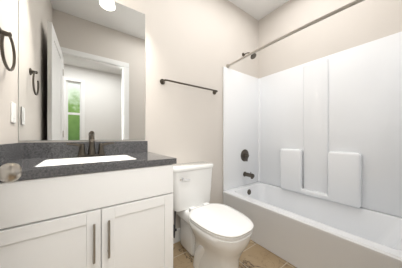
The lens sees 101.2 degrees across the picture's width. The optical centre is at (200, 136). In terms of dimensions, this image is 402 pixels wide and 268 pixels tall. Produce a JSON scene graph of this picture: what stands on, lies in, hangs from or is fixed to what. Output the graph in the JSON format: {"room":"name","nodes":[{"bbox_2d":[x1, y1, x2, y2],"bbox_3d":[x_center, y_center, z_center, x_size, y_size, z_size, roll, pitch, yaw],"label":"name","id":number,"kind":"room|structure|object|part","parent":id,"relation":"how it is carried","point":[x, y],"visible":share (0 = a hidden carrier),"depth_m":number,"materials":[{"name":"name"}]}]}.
{"room":"bathroom","nodes":[
{"label":"bathroom","id":0,"kind":"room"},
{"bbox_2d":[0,0,17,143],"bbox_3d":[-0.714,-0.340,0.336,0.120,2.800,1.620,0,0,-36],"label":"wall","id":1,"kind":"structure","parent":0,"point":[8,79],"depth_m":0.89,"materials":[{"name":"paint"}]},
{"bbox_2d":[0,27,15,70],"bbox_3d":[-0.945,-0.426,0.798,0.044,0.202,0.181,0,0,-36],"label":"towel ring","id":2,"kind":"object","parent":1,"relation":"attached to","point":[3,33],"depth_m":0.79,"materials":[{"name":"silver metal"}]},
{"bbox_2d":[11,102,15,122],"bbox_3d":[-1.077,-0.140,0.950,0.008,0.116,0.072,0,0,-36],"label":"electrical outlet plate","id":3,"kind":"object","parent":1,"relation":"attached to","point":[13,112],"visible":1,"depth_m":0.94,"materials":[{"name":"white plastic"}]},
{"bbox_2d":[18,0,257,228],"bbox_3d":[-0.176,-0.340,1.797,2.703,2.800,0.120,0,0,-36],"label":"wall","id":4,"kind":"structure","parent":0,"point":[201,43],"depth_m":1.78,"materials":[{"name":"paint"}]},
{"bbox_2d":[18,0,144,140],"bbox_3d":[-0.819,-0.538,1.254,0.780,1.123,0.006,0,0,-36],"label":"mirror","id":5,"kind":"object","parent":4,"relation":"attached to","point":[81,69],"visible":0.93,"depth_m":1.21,"materials":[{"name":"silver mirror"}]},
{"bbox_2d":[173,228,179,243],"bbox_3d":[-0.108,0.995,1.762,0.930,0.130,0.014,0,0,-36],"label":"baseboard","id":6,"kind":"structure","parent":4,"relation":"attached to","point":[176,239],"depth_m":1.65,"materials":[{"name":"paint"}]},
{"bbox_2d":[160,79,217,94],"bbox_3d":[-0.085,-0.530,1.742,0.702,0.052,0.074,0,0,-36],"label":"rail","id":7,"kind":"object","parent":4,"relation":"attached to","point":[162,81],"visible":1,"depth_m":1.65,"materials":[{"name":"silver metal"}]},
{"bbox_2d":[226,0,364,67],"bbox_3d":[0.772,-0.898,1.481,0.069,0.053,1.502,0,0,-36],"label":"rail","id":8,"kind":"object","parent":4,"relation":"attached to","point":[351,4],"visible":1,"depth_m":1.34,"materials":[{"name":"silver metal"}]},
{"bbox_2d":[173,239,296,267],"bbox_3d":[0.298,1.110,1.140,2.703,0.100,1.740,0,0,-36],"label":"floor","id":9,"kind":"structure","parent":0,"point":[254,255],"depth_m":1.44,"materials":[{"name":"tile"}]},
{"bbox_2d":[0,131,176,267],"bbox_3d":[-0.639,0.507,1.031,0.811,1.102,0.576,0,0,-36],"label":"bathroom vanity","id":10,"kind":"object","parent":9,"relation":"on","point":[91,203],"visible":1,"depth_m":0.83,"materials":[{"name":"paint"}]},
{"bbox_2d":[0,140,176,185],"bbox_3d":[-0.646,0.102,1.040,0.811,0.135,0.552,0,0,-36],"label":"countertop","id":11,"kind":"structure","parent":10,"relation":"on","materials":[{"name":"stone"}]},
{"bbox_2d":[66,131,114,156],"bbox_3d":[-0.764,0.045,1.159,0.288,0.179,0.128,0,0,-36],"label":"faucet","id":12,"kind":"object","parent":11,"relation":"on","point":[91,151],"depth_m":1.17,"materials":[{"name":"brown metal"}]},
{"bbox_2d":[173,161,253,267],"bbox_3d":[0.061,0.670,1.399,0.460,0.799,0.801,0,0,-36],"label":"toilet","id":13,"kind":"object","parent":9,"relation":"on","point":[215,235],"visible":0.96,"depth_m":1.31,"materials":[{"name":"white ceramic"}]},
{"bbox_3d":[-0.139,0.376,1.471,0.092,0.034,0.030,0,0,-36],"label":"handle","id":14,"kind":"part","parent":13,"relation":"part of","materials":[{"name":"silver metal"}]},
{"bbox_3d":[-0.107,0.486,1.632,0.440,0.348,0.203,0,0,-36],"label":"tank","id":15,"kind":"part","parent":13,"relation":"part of","materials":[{"name":"white ceramic"}]},
{"bbox_3d":[-0.104,0.290,1.628,0.460,0.041,0.213,0,0,-36],"label":"tank lid","id":16,"kind":"part","parent":13,"relation":"part of","materials":[{"name":"white ceramic"}]},
{"bbox_3d":[0.136,0.632,1.296,0.394,0.049,0.547,0,0,-36],"label":"seat","id":17,"kind":"part","parent":13,"relation":"part of","materials":[{"name":"white plastic"}]},
{"bbox_2d":[223,31,401,267],"bbox_3d":[0.998,-0.050,1.645,0.732,2.216,1.497,0,0,-36],"label":"bathtub","id":18,"kind":"object","parent":9,"relation":"on","point":[312,164],"visible":0.92,"depth_m":1.64,"materials":[{"name":"white plastic"}]},
{"bbox_2d":[229,0,288,20],"bbox_3d":[0.298,-1.790,1.140,2.703,0.100,1.740,0,0,-36],"label":"ceiling","id":19,"kind":"structure","parent":0,"point":[258,10],"depth_m":2.20,"materials":[{"name":"paint"}]},
{"bbox_2d":[258,0,401,78],"bbox_3d":[1.381,-0.340,1.847,0.120,2.800,1.620,0,0,-36],"label":"wall","id":20,"kind":"structure","parent":0,"point":[363,22],"depth_m":1.84,"materials":[{"name":"paint"}]},
{"bbox_3d":[-0.439,-0.046,0.188,0.035,2.188,0.760,0,0,-38],"label":"door","id":21,"kind":"structure","parent":0,"visible":0},
{"bbox_2d":[0,163,21,182],"bbox_3d":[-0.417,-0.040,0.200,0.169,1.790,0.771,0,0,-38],"label":"door knob","id":22,"kind":"object","parent":21,"relation":"attached to","point":[10,172],"depth_m":0.47,"materials":[{"name":"silver metal"}]}
]}

